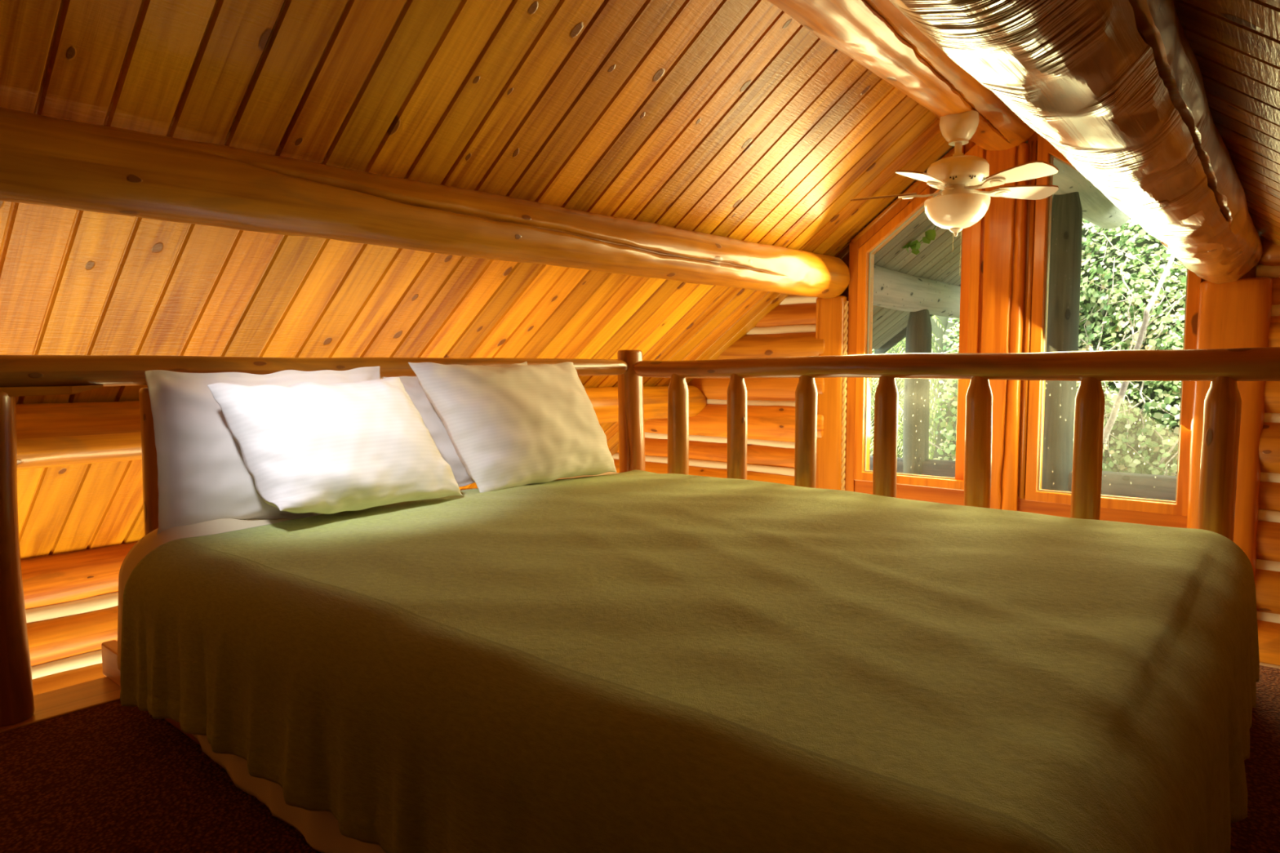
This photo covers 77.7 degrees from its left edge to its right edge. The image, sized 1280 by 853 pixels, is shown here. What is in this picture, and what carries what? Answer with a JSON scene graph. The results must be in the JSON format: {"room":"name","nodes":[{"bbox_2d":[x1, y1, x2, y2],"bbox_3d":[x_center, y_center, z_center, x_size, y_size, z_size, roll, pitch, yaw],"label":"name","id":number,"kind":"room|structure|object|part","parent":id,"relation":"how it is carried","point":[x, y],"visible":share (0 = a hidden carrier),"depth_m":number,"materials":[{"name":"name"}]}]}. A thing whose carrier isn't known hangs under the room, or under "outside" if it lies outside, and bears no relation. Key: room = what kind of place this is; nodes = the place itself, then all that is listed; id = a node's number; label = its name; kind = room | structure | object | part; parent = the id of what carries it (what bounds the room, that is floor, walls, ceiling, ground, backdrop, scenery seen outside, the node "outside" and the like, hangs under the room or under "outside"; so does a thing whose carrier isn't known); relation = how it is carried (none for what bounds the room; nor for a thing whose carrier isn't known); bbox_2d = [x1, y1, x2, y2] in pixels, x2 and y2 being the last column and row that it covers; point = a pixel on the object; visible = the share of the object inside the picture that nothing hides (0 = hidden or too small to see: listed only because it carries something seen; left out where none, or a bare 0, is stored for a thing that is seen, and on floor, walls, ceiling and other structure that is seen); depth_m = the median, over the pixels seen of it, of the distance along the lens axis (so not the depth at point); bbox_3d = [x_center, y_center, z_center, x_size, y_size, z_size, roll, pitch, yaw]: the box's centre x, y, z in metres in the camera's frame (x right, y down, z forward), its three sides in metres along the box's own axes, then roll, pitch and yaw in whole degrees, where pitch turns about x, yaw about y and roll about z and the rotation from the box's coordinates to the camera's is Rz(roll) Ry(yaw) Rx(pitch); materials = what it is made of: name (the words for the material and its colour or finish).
{"room":"loft bedroom","nodes":[
{"label":"loft bedroom","id":0,"kind":"room"},
{"bbox_2d":[20,542,137,695],"bbox_3d":[-2.164,1.693,3.828,0.280,2.432,5.699,3,5,40],"label":"wall","id":1,"kind":"structure","parent":0,"point":[71,599],"depth_m":3.33,"materials":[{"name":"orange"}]},
{"bbox_2d":[0,0,954,559],"bbox_3d":[-1.201,-0.355,2.887,3.192,2.412,5.720,3,5,40],"label":"ceiling","id":2,"kind":"structure","parent":0,"point":[729,118],"depth_m":2.53,"materials":[{"name":"brown wood"}]},
{"bbox_2d":[15,385,706,470],"bbox_3d":[-1.395,-0.015,3.080,0.212,0.211,5.529,3,5,40],"label":"log","id":3,"kind":"object","parent":2,"relation":"attached to","point":[68,433],"visible":0.24,"depth_m":2.54,"materials":[{"name":"orange wood"}]},
{"bbox_2d":[0,106,850,298],"bbox_3d":[-0.344,-0.693,2.797,0.246,0.286,4.519,3,5,40],"label":"log","id":4,"kind":"object","parent":2,"relation":"attached to","point":[46,161],"visible":1,"depth_m":2.14,"materials":[{"name":"brown wood"}]},
{"bbox_2d":[0,665,1279,852],"bbox_3d":[0.179,0.891,0.842,4.120,0.220,4.220,3,5,40],"label":"floor","id":5,"kind":"structure","parent":0,"point":[112,777],"depth_m":1.58,"materials":[{"name":"brown carpet"}]},
{"bbox_2d":[0,676,120,733],"bbox_3d":[-1.360,0.785,2.136,0.195,0.204,4.240,3,5,40],"label":"trim","id":6,"kind":"structure","parent":5,"relation":"attached to","point":[51,704],"depth_m":2.01,"materials":[{"name":"brown wood"}]},
{"bbox_2d":[0,355,627,726],"bbox_3d":[-1.131,0.231,2.328,0.101,0.882,3.289,3,5,40],"label":"log railing","id":7,"kind":"object","parent":6,"relation":"on","point":[20,375],"visible":0.6,"depth_m":1.93,"materials":[{"name":"brown wood"}]},
{"bbox_3d":[-1.514,0.310,1.871,0.101,0.789,0.106,3,5,40],"label":"railing post","id":8,"kind":"part","parent":7,"relation":"part of","materials":[{"name":"brown wood"}]},
{"bbox_3d":[-1.286,0.291,2.141,0.091,0.789,0.090,3,5,40],"label":"railing post","id":9,"kind":"part","parent":7,"relation":"part of","materials":[{"name":"brown wood"}]},
{"bbox_3d":[-1.126,-0.160,2.296,0.087,0.100,3.289,3,5,40],"label":"rail","id":10,"kind":"part","parent":7,"relation":"part of","materials":[{"name":"brown wood"}]},
{"bbox_2d":[101,640,200,746],"bbox_3d":[0.066,0.488,2.149,2.400,0.395,1.949,3,5,40],"label":"bed","id":11,"kind":"object","parent":5,"relation":"on","point":[109,649],"visible":0.06,"depth_m":2.13,"materials":[{"name":"brown wood"}]},
{"bbox_2d":[116,471,618,852],"bbox_3d":[0.128,0.466,2.051,2.159,0.447,1.954,3,5,40],"label":"sheet","id":12,"kind":"object","parent":11,"relation":"on","point":[320,830],"visible":0.02,"depth_m":1.57,"materials":[{"name":"beige fabric"}]},
{"bbox_2d":[144,365,380,534],"bbox_3d":[-1.009,0.052,2.262,0.690,0.447,0.158,-4,6,-43],"label":"pillow","id":13,"kind":"object","parent":12,"relation":"on","point":[203,475],"visible":0.44,"depth_m":2.06,"materials":[{"name":"white fabric"}]},
{"bbox_2d":[382,361,527,487],"bbox_3d":[-0.555,-0.015,2.828,0.104,0.437,0.777,3,5,40],"label":"pillow","id":14,"kind":"object","parent":12,"relation":"on","point":[432,421],"visible":0.1,"depth_m":2.65,"materials":[{"name":"white fabric"}]},
{"bbox_2d":[120,469,1259,852],"bbox_3d":[0.206,0.473,1.971,2.082,0.435,2.014,3,5,40],"label":"blanket","id":15,"kind":"object","parent":12,"relation":"on","point":[633,661],"visible":1,"depth_m":1.23,"materials":[{"name":"green fabric"}]},
{"bbox_2d":[207,377,462,514],"bbox_3d":[-0.813,0.049,2.233,0.258,0.372,0.694,3,5,40],"label":"pillow","id":16,"kind":"object","parent":15,"relation":"on","point":[305,446],"visible":1,"depth_m":2.11,"materials":[{"name":"white fabric"}]},
{"bbox_2d":[408,361,616,493],"bbox_3d":[-0.398,-0.011,2.833,0.248,0.439,0.905,3,5,40],"label":"pillow","id":17,"kind":"object","parent":15,"relation":"on","point":[508,425],"visible":0.99,"depth_m":2.68,"materials":[{"name":"white fabric"}]},
{"bbox_2d":[617,346,1279,542],"bbox_3d":[1.278,0.198,2.489,3.602,0.924,0.135,4,5,40],"label":"log railing","id":18,"kind":"object","parent":5,"relation":"on","point":[1224,367],"visible":0.63,"depth_m":2.58,"materials":[{"name":"brown wood"}]},
{"bbox_3d":[-0.038,0.116,3.619,0.129,0.924,0.121,3,5,40],"label":"newel post","id":19,"kind":"part","parent":18,"relation":"part of","materials":[{"name":"brown wood"}]},
{"bbox_3d":[1.320,-0.191,2.419,3.484,0.110,0.105,3,5,40],"label":"rail","id":20,"kind":"part","parent":18,"relation":"part of","materials":[{"name":"brown wood"}]},
{"bbox_2d":[611,236,1279,668],"bbox_3d":[1.699,1.036,4.227,6.100,3.914,0.270,3,5,40],"label":"wall","id":21,"kind":"structure","parent":0,"point":[788,330],"depth_m":4.72,"materials":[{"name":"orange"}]},
{"bbox_2d":[815,295,848,490],"bbox_3d":[1.129,0.032,4.606,0.196,1.549,0.182,3,5,40],"label":"window post","id":22,"kind":"object","parent":21,"relation":"attached to","point":[832,314],"visible":0.51,"depth_m":4.51,"materials":[{"name":"brown wood"}]},
{"bbox_2d":[840,252,848,296],"bbox_3d":[1.062,-0.821,4.681,0.469,0.441,0.040,3,5,40],"label":"trim","id":23,"kind":"structure","parent":21,"relation":"attached to","point":[846,259],"depth_m":4.55,"materials":[{"name":"brown wood"}]},
{"bbox_2d":[851,146,954,243],"bbox_3d":[1.444,-1.268,4.169,0.704,0.534,0.023,3,5,40],"label":"trim","id":24,"kind":"structure","parent":21,"relation":"attached to","point":[951,152],"depth_m":4.26,"materials":[{"name":"brown wood"}]},
{"bbox_2d":[844,144,964,491],"bbox_3d":[1.440,-0.321,4.336,0.607,2.292,0.120,3,5,40],"label":"trim","id":25,"kind":"structure","parent":21,"relation":"attached to","point":[853,251],"depth_m":4.45,"materials":[{"name":"brown wood"}]},
{"bbox_2d":[874,284,960,354],"bbox_3d":[2.567,-1.160,6.087,1.572,1.287,0.040,3,5,40],"label":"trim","id":26,"kind":"structure","parent":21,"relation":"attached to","point":[900,335],"depth_m":6.51,"materials":[{"name":"grey wood"}]},
{"bbox_2d":[853,143,984,490],"bbox_3d":[1.491,-0.571,4.258,0.652,1.778,0.105,3,5,40],"label":"window","id":27,"kind":"structure","parent":21,"relation":"in","point":[866,252],"depth_m":4.33,"materials":[{"name":"orange wood"}]},
{"bbox_2d":[840,194,1053,349],"bbox_3d":[1.907,-1.142,5.288,1.562,1.189,2.008,3,5,40],"label":"porch roof","id":28,"kind":"structure","parent":21,"relation":"attached to","point":[936,260],"depth_m":5.30,"materials":[{"name":"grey wood"}]},
{"bbox_2d":[902,225,936,254],"bbox_3d":[1.712,-1.160,4.825,0.251,0.222,0.056,2,5,31],"label":"sprig","id":29,"kind":"object","parent":28,"relation":"hanging from","point":[930,234],"visible":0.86,"depth_m":4.83,"materials":[{"name":"green plant"}]},
{"bbox_2d":[955,139,986,479],"bbox_3d":[1.728,-0.352,4.105,0.128,2.388,0.100,3,5,40],"label":"trim","id":30,"kind":"structure","parent":21,"relation":"attached to","point":[966,238],"depth_m":4.08,"materials":[{"name":"brown wood"}]},
{"bbox_2d":[980,142,1029,511],"bbox_3d":[1.837,-0.266,4.008,0.199,2.229,0.196,3,5,40],"label":"window post","id":31,"kind":"object","parent":21,"relation":"attached to","point":[1005,233],"visible":0.41,"depth_m":3.91,"materials":[{"name":"orange wood"}]},
{"bbox_2d":[854,480,1186,528],"bbox_3d":[1.878,0.593,4.042,1.630,0.512,0.110,3,5,40],"label":"trim","id":32,"kind":"structure","parent":21,"relation":"attached to","point":[941,495],"depth_m":3.89,"materials":[{"name":"orange wood"}]},
{"bbox_2d":[1018,131,1038,495],"bbox_3d":[2.185,-0.307,3.726,0.722,2.354,0.100,3,5,40],"label":"trim","id":33,"kind":"structure","parent":21,"relation":"attached to","point":[1034,137],"depth_m":3.88,"materials":[{"name":"brown wood"}]},
{"bbox_2d":[1019,133,1202,516],"bbox_3d":[2.179,-0.504,3.686,0.698,1.768,0.107,3,5,40],"label":"window","id":34,"kind":"structure","parent":21,"relation":"in","point":[1046,152],"depth_m":3.81,"materials":[{"name":"orange wood"}]},
{"bbox_2d":[1186,277,1273,580],"bbox_3d":[2.539,0.134,3.437,0.255,1.514,0.258,3,5,40],"label":"window post","id":35,"kind":"object","parent":21,"relation":"attached to","point":[1236,314],"visible":0.48,"depth_m":3.30,"materials":[{"name":"orange wood"}]},
{"bbox_2d":[1202,262,1258,281],"bbox_3d":[2.620,-0.710,3.339,0.409,0.414,0.090,3,5,40],"label":"trim","id":36,"kind":"structure","parent":21,"relation":"attached to","point":[1251,273],"depth_m":3.33,"materials":[{"name":"brown wood"}]},
{"bbox_2d":[1173,0,1279,246],"bbox_3d":[1.163,-0.296,0.912,2.968,2.244,5.720,3,5,40],"label":"ceiling","id":37,"kind":"structure","parent":0,"point":[1235,44],"depth_m":1.40,"materials":[{"name":"brown wood"}]},
{"bbox_2d":[767,0,1035,151],"bbox_3d":[0.073,-1.358,1.831,0.341,0.338,5.449,3,5,40],"label":"log","id":38,"kind":"object","parent":37,"relation":"attached to","point":[876,34],"visible":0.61,"depth_m":2.79,"materials":[{"name":"brown wood"}]},
{"bbox_2d":[850,110,1058,266],"bbox_3d":[1.337,-0.986,3.393,0.867,0.675,0.855,3,5,40],"label":"ceiling fan","id":39,"kind":"object","parent":38,"relation":"hanging from","point":[960,206],"visible":1,"depth_m":3.32,"materials":[{"name":"white metal"}]},
{"bbox_3d":[1.083,-1.025,3.539,0.286,0.036,0.129,3,5,31],"label":"blade","id":40,"kind":"part","parent":39,"relation":"part of","materials":[{"name":"white"}]},
{"bbox_3d":[1.131,-1.000,3.191,0.131,0.036,0.285,3,5,40],"label":"blade","id":41,"kind":"part","parent":39,"relation":"part of","materials":[{"name":"white"}]},
{"bbox_3d":[1.358,-0.911,3.408,0.265,0.128,0.265,3,5,40],"label":"lamp shade","id":42,"kind":"part","parent":39,"relation":"part of","materials":[{"name":"white glass"}]},
{"bbox_3d":[1.489,-0.995,3.122,0.129,0.036,0.286,-2,5,-29],"label":"blade","id":43,"kind":"part","parent":39,"relation":"part of","materials":[{"name":"white"}]},
{"bbox_3d":[1.664,-1.018,3.438,0.286,0.036,0.129,-1,4,-11],"label":"blade","id":44,"kind":"part","parent":39,"relation":"part of","materials":[{"name":"white"}]},
{"bbox_2d":[888,0,1262,284],"bbox_3d":[0.942,-0.587,1.520,0.254,0.253,4.799,3,5,40],"label":"log","id":45,"kind":"object","parent":37,"relation":"attached to","point":[1117,87],"visible":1,"depth_m":1.15,"materials":[{"name":"brown wood"}]},
{"bbox_3d":[2.124,1.173,4.904,6.100,0.130,1.300,3,5,40],"label":"porch deck","id":46,"kind":"object","parent":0,"visible":0},
{"bbox_2d":[902,309,932,475],"bbox_3d":[1.937,0.112,5.571,0.184,1.849,0.182,3,5,40],"label":"porch post","id":47,"kind":"object","parent":46,"relation":"on","point":[919,330],"visible":0.51,"depth_m":5.48,"materials":[{"name":"grey wood"}]},
{"bbox_2d":[872,264,960,319],"bbox_3d":[1.948,-0.915,5.526,0.252,0.248,2.339,3,5,40],"label":"beam","id":48,"kind":"structure","parent":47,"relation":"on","point":[892,289],"depth_m":5.21,"materials":[{"name":"grey wood"}]},
{"bbox_2d":[869,455,1176,501],"bbox_3d":[2.540,0.333,5.108,4.199,0.168,0.162,3,5,40],"label":"rail","id":49,"kind":"object","parent":47,"relation":"attached to","point":[1154,486],"visible":0.17,"depth_m":4.73,"materials":[{"name":"wood"}]},
{"bbox_2d":[1041,191,1082,491],"bbox_3d":[2.624,-0.185,4.975,0.209,2.529,0.211,3,5,40],"label":"porch post","id":50,"kind":"object","parent":46,"relation":"on","point":[1066,228],"visible":0.43,"depth_m":4.87,"materials":[{"name":"grey wood"}]},
{"bbox_2d":[1025,140,1130,228],"bbox_3d":[2.735,-1.585,5.015,0.336,0.344,2.639,3,5,40],"label":"log","id":51,"kind":"object","parent":50,"relation":"on","point":[1098,209],"visible":0.26,"depth_m":5.08,"materials":[{"name":"wood"}]},
{"label":"outside","id":52,"kind":"structure","parent":0,"visible":0},
{"bbox_3d":[3.432,1.177,7.335,14.000,0.170,6.500,3,5,40],"label":"ground","id":53,"kind":"structure","parent":52,"visible":0},
{"bbox_2d":[870,315,945,459],"bbox_3d":[2.132,-1.422,8.047,1.045,5.050,2.046,-3,5,-35],"label":"fir tree","id":54,"kind":"object","parent":53,"relation":"on","point":[874,382],"visible":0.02,"depth_m":7.77,"materials":[{"name":"green plant"}]},
{"bbox_2d":[884,217,1186,475],"bbox_3d":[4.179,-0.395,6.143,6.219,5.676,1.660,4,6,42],"label":"thicket","id":55,"kind":"object","parent":53,"relation":"on","point":[1175,341],"visible":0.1,"depth_m":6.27,"materials":[{"name":"green plant"}]},
{"bbox_2d":[1102,253,1174,444],"bbox_3d":[3.672,-0.722,5.730,0.557,1.721,0.073,2,5,28],"label":"bare branch","id":56,"kind":"object","parent":55,"relation":"attached to","point":[1114,411],"visible":0.64,"depth_m":5.75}
]}

